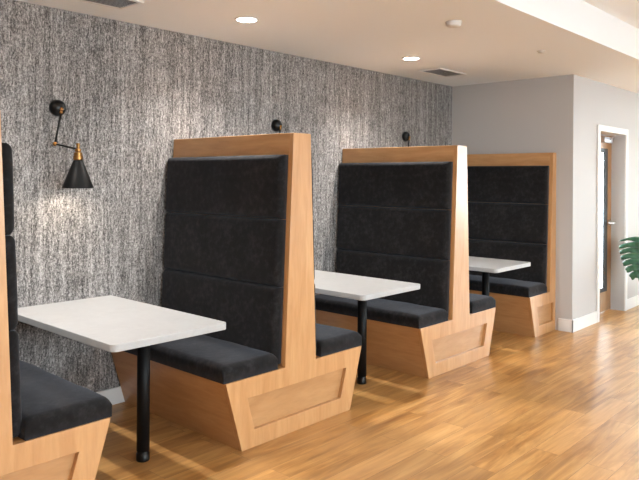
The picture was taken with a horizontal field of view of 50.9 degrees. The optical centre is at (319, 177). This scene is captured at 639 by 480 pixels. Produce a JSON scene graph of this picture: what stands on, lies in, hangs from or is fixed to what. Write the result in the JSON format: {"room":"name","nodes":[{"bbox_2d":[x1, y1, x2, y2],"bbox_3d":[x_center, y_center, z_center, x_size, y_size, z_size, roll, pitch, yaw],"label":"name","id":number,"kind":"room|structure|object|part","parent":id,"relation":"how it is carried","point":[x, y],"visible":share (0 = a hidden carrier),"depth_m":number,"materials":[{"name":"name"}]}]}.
{"room":"common room","nodes":[
{"label":"common room","id":0,"kind":"room"},
{"bbox_2d":[0,0,451,391],"bbox_3d":[-1.663,0.228,4.335,0.150,2.594,9.241,0,0,43],"label":"wall","id":1,"kind":"structure","parent":0,"point":[128,91],"depth_m":4.59,"materials":[{"name":"paper"}]},
{"bbox_2d":[49,100,93,187],"bbox_3d":[-1.523,-0.215,4.158,0.293,0.555,0.186,0,0,43],"label":"wall lamp","id":2,"kind":"object","parent":1,"relation":"attached to","point":[77,176],"visible":1,"depth_m":4.10,"materials":[{"name":"black metal"}]},
{"bbox_3d":[-1.636,-0.442,4.210,0.052,0.104,0.104,0,0,43],"label":"wall plate","id":3,"kind":"part","parent":2,"relation":"part of","materials":[{"name":"black metal"}]},
{"bbox_3d":[-1.628,-0.311,4.176,0.013,0.203,0.055,0,0,32],"label":"arm","id":4,"kind":"part","parent":2,"relation":"part of","materials":[{"name":"black metal"}]},
{"bbox_3d":[-1.565,-0.195,4.136,0.158,0.043,0.012,0,0,17],"label":"arm","id":5,"kind":"part","parent":2,"relation":"part of","materials":[{"name":"black metal"}]},
{"bbox_2d":[73,143,82,159],"bbox_3d":[-1.484,-0.161,4.122,0.058,0.109,0.058,0,0,43],"label":"socket","id":6,"kind":"object","parent":2,"relation":"attached to","point":[77,155],"depth_m":4.10,"materials":[{"name":"gold metal"}]},
{"bbox_3d":[-1.484,-0.025,4.122,0.186,0.175,0.186,0,0,43],"label":"lamp shade","id":7,"kind":"part","parent":2,"relation":"part of","materials":[{"name":"black metal"}]},
{"bbox_2d":[96,386,124,404],"bbox_3d":[-1.560,1.470,4.335,0.014,0.112,9.091,0,0,43],"label":"baseboard","id":8,"kind":"structure","parent":1,"relation":"attached to","point":[115,395],"depth_m":4.52,"materials":[{"name":"white paint"}]},
{"bbox_2d":[271,119,281,132],"bbox_3d":[-0.234,-0.215,5.562,0.293,0.555,0.186,0,0,43],"label":"wall lamp","id":9,"kind":"object","parent":1,"relation":"attached to","point":[276,125],"visible":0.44,"depth_m":5.59,"materials":[{"name":"black metal"}]},
{"bbox_2d":[402,132,409,146],"bbox_3d":[1.026,-0.207,6.935,0.293,0.555,0.186,0,0,43],"label":"wall lamp","id":10,"kind":"object","parent":1,"relation":"attached to","point":[405,136],"visible":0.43,"depth_m":6.96,"materials":[{"name":"black metal"}]},
{"bbox_3d":[0.912,-0.433,6.987,0.052,0.104,0.104,0,0,43],"label":"wall plate","id":11,"kind":"part","parent":10,"relation":"part of","materials":[{"name":"black metal"}]},
{"bbox_2d":[17,0,638,93],"bbox_3d":[0.987,-1.260,5.617,2.308,0.416,14.700,0,0,43],"label":"ceiling","id":12,"kind":"structure","parent":0,"point":[495,40],"depth_m":4.93,"materials":[{"name":"white paint"}]},
{"bbox_2d":[76,0,143,9],"bbox_3d":[-1.317,-1.062,3.949,0.260,0.010,0.490,0,0,43],"label":"ceiling vent","id":13,"kind":"object","parent":12,"relation":"in","point":[116,4],"visible":1,"depth_m":4.07,"materials":[{"name":"grey metal"}]},
{"bbox_2d":[85,0,137,7],"bbox_3d":[-1.318,-1.061,3.950,0.207,0.007,0.446,0,0,43],"label":"grille","id":14,"kind":"object","parent":13,"relation":"attached to","point":[106,3],"depth_m":4.07,"materials":[{"name":"grey metal"}]},
{"bbox_3d":[-1.317,-1.066,3.949,0.216,0.001,0.446,0,0,43],"label":"duct plate","id":15,"kind":"part","parent":13,"relation":"part of","materials":[{"name":"grey metal"}]},
{"bbox_2d":[234,16,258,22],"bbox_3d":[-0.486,-1.057,4.478,0.166,0.008,0.166,0,0,43],"label":"recessed light","id":16,"kind":"object","parent":12,"relation":"in","point":[244,19],"visible":1,"depth_m":4.46,"materials":[{"name":"white paint"}]},
{"bbox_2d":[402,56,420,59],"bbox_3d":[0.804,-1.049,5.883,0.166,0.008,0.166,0,0,43],"label":"recessed light","id":17,"kind":"object","parent":12,"relation":"in","point":[407,57],"visible":1,"depth_m":5.87,"materials":[{"name":"white"}]},
{"bbox_2d":[418,68,466,76],"bbox_3d":[1.221,-1.046,6.656,0.260,0.010,0.490,0,0,43],"label":"ceiling vent","id":18,"kind":"object","parent":12,"relation":"in","point":[442,72],"visible":1,"depth_m":6.65,"materials":[{"name":"grey metal"}]},
{"bbox_3d":[1.221,-1.050,6.656,0.216,0.001,0.446,0,0,43],"label":"duct plate","id":19,"kind":"part","parent":18,"relation":"part of","materials":[{"name":"grey metal"}]},
{"bbox_2d":[445,20,461,27],"bbox_3d":[0.905,-1.034,4.523,0.112,0.036,0.112,0,0,43],"label":"smoke detector","id":20,"kind":"object","parent":12,"relation":"attached to","point":[451,23],"visible":1,"depth_m":4.49,"materials":[{"name":"white plastic"}]},
{"bbox_2d":[95,269,638,479],"bbox_3d":[3.029,1.615,3.726,7.900,0.120,14.700,0,0,43],"label":"floor","id":21,"kind":"structure","parent":0,"point":[555,404],"depth_m":4.10,"materials":[{"name":"brown wood"}]},
{"bbox_2d":[0,114,111,479],"bbox_3d":[-1.829,0.620,3.137,1.227,1.809,1.200,0,0,43],"label":"bench","id":22,"kind":"object","parent":21,"relation":"on","point":[52,427],"visible":1,"depth_m":2.92,"materials":[{"name":"brown wood"}]},
{"bbox_2d":[2,143,13,234],"bbox_3d":[-1.752,0.044,3.239,1.180,0.391,0.086,0,0,43],"label":"cushion","id":23,"kind":"object","parent":22,"relation":"on","point":[7,159],"depth_m":2.84,"materials":[{"name":"grey fabric"}]},
{"bbox_2d":[5,235,17,330],"bbox_3d":[-1.743,0.444,3.251,1.180,0.406,0.086,0,0,43],"label":"cushion","id":24,"kind":"object","parent":22,"relation":"on","point":[11,270],"depth_m":2.85,"materials":[{"name":"grey fabric"}]},
{"bbox_2d":[9,330,21,437],"bbox_3d":[-1.734,0.878,3.264,1.180,0.458,0.088,0,0,43],"label":"cushion","id":25,"kind":"object","parent":22,"relation":"on","point":[16,408],"depth_m":2.87,"materials":[{"name":"grey fabric"}]},
{"bbox_3d":[-1.408,1.333,2.747,0.020,0.188,0.862,0,0,43],"label":"inset panel","id":26,"kind":"part","parent":22,"relation":"part of","materials":[{"name":"brown wood"}]},
{"bbox_2d":[18,360,111,440],"bbox_3d":[-1.564,1.070,3.427,1.208,0.104,0.411,0,0,43],"label":"seat cushion","id":27,"kind":"object","parent":22,"relation":"on","point":[53,406],"depth_m":3.09,"materials":[{"name":"grey fabric"}]},
{"bbox_2d":[18,295,225,462],"bbox_3d":[-1.192,1.158,3.836,1.227,0.740,0.706,0,0,43],"label":"table","id":28,"kind":"object","parent":21,"relation":"on","point":[109,323],"visible":0.97,"depth_m":3.62,"materials":[{"name":"laminate"}]},
{"bbox_3d":[-0.955,1.153,3.638,0.069,0.641,0.069,0,0,43],"label":"leg","id":29,"kind":"part","parent":28,"relation":"part of","materials":[{"name":"black metal"}]},
{"bbox_2d":[111,133,361,450],"bbox_3d":[-0.562,0.628,4.518,1.227,1.809,1.200,0,0,43],"label":"bench","id":30,"kind":"object","parent":21,"relation":"on","point":[239,239],"visible":0.92,"depth_m":4.14,"materials":[{"name":"black fabric"}]},
{"bbox_2d":[124,335,277,384],"bbox_3d":[-0.830,1.075,4.227,1.208,0.104,0.411,0,0,43],"label":"seat cushion","id":31,"kind":"object","parent":30,"relation":"on","point":[214,359],"depth_m":3.94,"materials":[{"name":"grey fabric"}]},
{"bbox_2d":[161,269,283,363],"bbox_3d":[-0.682,0.884,4.411,1.180,0.458,0.088,0,0,43],"label":"cushion","id":32,"kind":"object","parent":30,"relation":"on","point":[252,311],"depth_m":4.23,"materials":[{"name":"grey fabric"}]},
{"bbox_2d":[163,212,285,286],"bbox_3d":[-0.667,0.451,4.424,1.180,0.406,0.086,0,0,43],"label":"cushion","id":33,"kind":"object","parent":30,"relation":"on","point":[244,250],"depth_m":4.31,"materials":[{"name":"grey fabric"}]},
{"bbox_2d":[166,154,287,218],"bbox_3d":[-0.653,0.051,4.436,1.180,0.391,0.086,0,0,43],"label":"cushion","id":34,"kind":"object","parent":30,"relation":"on","point":[204,186],"depth_m":4.34,"materials":[{"name":"grey fabric"}]},
{"bbox_3d":[-0.122,0.630,4.115,0.034,1.809,1.179,0,0,43],"label":"panel","id":35,"kind":"part","parent":30,"relation":"part of","materials":[{"name":"brown wood"}]},
{"bbox_3d":[-0.141,1.341,4.128,0.020,0.188,0.862,0,0,43],"label":"inset panel","id":36,"kind":"part","parent":30,"relation":"part of","materials":[{"name":"brown wood"}]},
{"bbox_2d":[311,157,312,211],"bbox_3d":[-0.485,0.052,4.620,1.180,0.391,0.086,0,0,43],"label":"cushion","id":37,"kind":"object","parent":30,"relation":"on","point":[311,157],"depth_m":4.23,"materials":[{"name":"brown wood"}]},
{"bbox_2d":[313,221,314,278],"bbox_3d":[-0.476,0.452,4.632,1.180,0.406,0.086,0,0,43],"label":"cushion","id":38,"kind":"object","parent":30,"relation":"on","point":[313,221],"depth_m":4.24,"materials":[{"name":"grey fabric"}]},
{"bbox_2d":[314,284,315,342],"bbox_3d":[-0.467,0.886,4.645,1.180,0.458,0.088,0,0,43],"label":"cushion","id":39,"kind":"object","parent":30,"relation":"on","point":[314,284],"depth_m":4.26,"materials":[{"name":"grey fabric"}]},
{"bbox_2d":[316,323,361,356],"bbox_3d":[-0.297,1.078,4.808,1.208,0.104,0.411,0,0,43],"label":"seat cushion","id":40,"kind":"object","parent":30,"relation":"on","point":[331,341],"depth_m":4.42,"materials":[{"name":"grey fabric"}]},
{"bbox_2d":[314,270,419,384],"bbox_3d":[0.083,1.166,5.224,1.227,0.740,0.706,0,0,43],"label":"table","id":41,"kind":"object","parent":21,"relation":"on","point":[362,289],"visible":0.79,"depth_m":4.99,"materials":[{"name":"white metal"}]},
{"bbox_3d":[0.319,1.161,5.027,0.069,0.641,0.069,0,0,43],"label":"leg","id":42,"kind":"part","parent":41,"relation":"part of","materials":[{"name":"black metal"}]},
{"bbox_2d":[315,145,495,378],"bbox_3d":[0.712,0.636,5.907,1.227,1.809,1.200,0,0,43],"label":"bench","id":43,"kind":"object","parent":21,"relation":"on","point":[403,211],"visible":0.87,"depth_m":5.56,"materials":[{"name":"grey fabric"}]},
{"bbox_2d":[315,294,447,328],"bbox_3d":[0.444,1.083,5.615,1.208,0.104,0.411,0,0,43],"label":"seat cushion","id":44,"kind":"object","parent":43,"relation":"on","point":[392,311],"depth_m":5.38,"materials":[{"name":"grey fabric"}]},
{"bbox_2d":[336,249,449,315],"bbox_3d":[0.592,0.892,5.799,1.180,0.458,0.088,0,0,43],"label":"cushion","id":45,"kind":"object","parent":43,"relation":"on","point":[432,273],"depth_m":5.62,"materials":[{"name":"grey fabric"}]},
{"bbox_2d":[337,205,451,259],"bbox_3d":[0.607,0.459,5.812,1.180,0.406,0.086,0,0,43],"label":"cushion","id":46,"kind":"object","parent":43,"relation":"on","point":[400,232],"depth_m":5.72,"materials":[{"name":"grey fabric"}]},
{"bbox_2d":[338,162,452,209],"bbox_3d":[0.621,0.059,5.825,1.180,0.391,0.086,0,0,43],"label":"cushion","id":47,"kind":"object","parent":43,"relation":"on","point":[362,185],"depth_m":5.75,"materials":[{"name":"grey fabric"}]},
{"bbox_3d":[1.152,0.639,5.503,0.034,1.809,1.179,0,0,43],"label":"panel","id":48,"kind":"part","parent":43,"relation":"part of","materials":[{"name":"brown wood"}]},
{"bbox_3d":[1.133,1.349,5.516,0.020,0.188,0.862,0,0,43],"label":"inset panel","id":49,"kind":"part","parent":43,"relation":"part of","materials":[{"name":"brown wood"}]},
{"bbox_2d":[469,293,495,313],"bbox_3d":[0.977,1.086,6.196,1.208,0.104,0.411,0,0,43],"label":"seat cushion","id":50,"kind":"object","parent":43,"relation":"on","point":[478,304],"depth_m":5.80,"materials":[{"name":"grey fabric"}]},
{"bbox_2d":[469,256,530,295],"bbox_3d":[1.350,1.174,6.605,1.227,0.740,0.706,0,0,43],"label":"table","id":51,"kind":"object","parent":21,"relation":"on","point":[486,266],"visible":0.41,"depth_m":6.33,"materials":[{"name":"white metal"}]},
{"bbox_3d":[1.586,1.169,6.408,0.069,0.641,0.069,0,0,43],"label":"leg","id":52,"kind":"part","parent":51,"relation":"part of","materials":[{"name":"black metal"}]},
{"bbox_2d":[467,153,555,336],"bbox_3d":[1.763,0.642,7.051,1.227,1.809,0.600,0,0,43],"label":"bench","id":53,"kind":"object","parent":21,"relation":"on","point":[512,197],"visible":0.62,"depth_m":6.88,"materials":[{"name":"brown wood"}]},
{"bbox_2d":[468,239,546,285],"bbox_3d":[1.846,0.900,7.165,1.180,0.458,0.088,0,0,43],"label":"cushion","id":54,"kind":"object","parent":53,"relation":"on","point":[535,252],"depth_m":6.94,"materials":[{"name":"grey fabric"}]},
{"bbox_2d":[469,275,546,297],"bbox_3d":[1.697,1.091,6.981,1.208,0.104,0.411,0,0,43],"label":"seat cushion","id":55,"kind":"object","parent":53,"relation":"on","point":[507,286],"depth_m":6.68,"materials":[{"name":"grey fabric"}]},
{"bbox_2d":[467,166,548,203],"bbox_3d":[1.874,0.067,7.191,1.180,0.391,0.086,0,0,43],"label":"cushion","id":56,"kind":"object","parent":53,"relation":"on","point":[486,184],"depth_m":7.04,"materials":[{"name":"grey fabric"}]},
{"bbox_2d":[468,202,547,243],"bbox_3d":[1.861,0.467,7.178,1.180,0.406,0.086,0,0,43],"label":"cushion","id":57,"kind":"object","parent":53,"relation":"on","point":[488,222],"depth_m":7.03,"materials":[{"name":"grey fabric"}]},
{"bbox_3d":[2.206,0.645,6.652,0.034,1.809,0.589,0,0,43],"label":"panel","id":58,"kind":"part","parent":53,"relation":"part of","materials":[{"name":"brown wood"}]},
{"bbox_3d":[2.224,1.356,6.705,0.020,0.188,0.381,0,0,43],"label":"inset panel","id":59,"kind":"part","parent":53,"relation":"part of","materials":[{"name":"brown wood"}]},
{"bbox_2d":[619,236,638,279],"bbox_3d":[3.766,1.048,7.565,0.946,1.023,0.636,0,0,-4],"label":"monstera plant","id":60,"kind":"object","parent":21,"relation":"on","point":[632,252],"visible":1,"depth_m":7.33,"materials":[{"name":"green plant"}]},
{"bbox_2d":[452,77,551,153],"bbox_3d":[1.943,0.251,7.392,1.330,2.594,0.140,0,0,43],"label":"wall","id":61,"kind":"structure","parent":0,"point":[515,116],"depth_m":7.25,"materials":[{"name":"grey paint"}]},
{"bbox_2d":[552,74,638,329],"bbox_3d":[4.312,0.266,8.828,0.220,2.594,5.459,0,0,43],"label":"wall","id":62,"kind":"structure","parent":0,"point":[579,104],"depth_m":7.00,"materials":[{"name":"grey paint"}]},
{"bbox_2d":[558,318,572,332],"bbox_3d":[2.489,1.489,6.779,0.152,0.125,0.014,0,0,43],"label":"baseboard","id":63,"kind":"structure","parent":62,"relation":"attached to","point":[566,325],"depth_m":6.77,"materials":[{"name":"white paint"}]},
{"bbox_2d":[572,311,596,331],"bbox_3d":[2.756,1.491,6.967,0.014,0.125,0.652,0,0,43],"label":"baseboard","id":64,"kind":"structure","parent":62,"relation":"attached to","point":[579,323],"depth_m":6.94,"materials":[{"name":"white paint"}]},
{"bbox_2d":[600,134,615,311],"bbox_3d":[3.237,0.522,7.619,0.223,2.053,0.812,0,0,43],"label":"door","id":65,"kind":"structure","parent":62,"relation":"in","point":[606,140],"depth_m":7.84,"materials":[{"name":"brown wood"}]},
{"bbox_2d":[596,124,627,322],"bbox_3d":[3.306,0.492,7.557,0.018,2.130,0.950,0,0,43],"label":"trim","id":66,"kind":"structure","parent":62,"relation":"attached to","point":[600,128],"depth_m":7.24,"materials":[{"name":"white paint"}]},
{"bbox_2d":[627,295,638,309],"bbox_3d":[3.897,1.498,8.211,0.014,0.125,0.819,0,0,43],"label":"baseboard","id":67,"kind":"structure","parent":62,"relation":"attached to","point":[632,302],"depth_m":8.05,"materials":[{"name":"white paint"}]},
{"bbox_2d":[583,0,638,28],"bbox_3d":[3.898,-1.375,2.946,5.592,0.150,14.700,0,0,43],"label":"ceiling","id":68,"kind":"structure","parent":0,"point":[627,11],"depth_m":5.18,"materials":[{"name":"white paint"}]},
{"label":"outside","id":69,"kind":"structure","parent":0,"visible":0},
{"bbox_2d":[600,208,602,268],"bbox_3d":[5.585,1.836,8.437,55.000,0.270,60.000,0,0,43],"label":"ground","id":70,"kind":"structure","parent":69,"point":[601,209],"depth_m":19.03,"materials":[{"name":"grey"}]}
]}

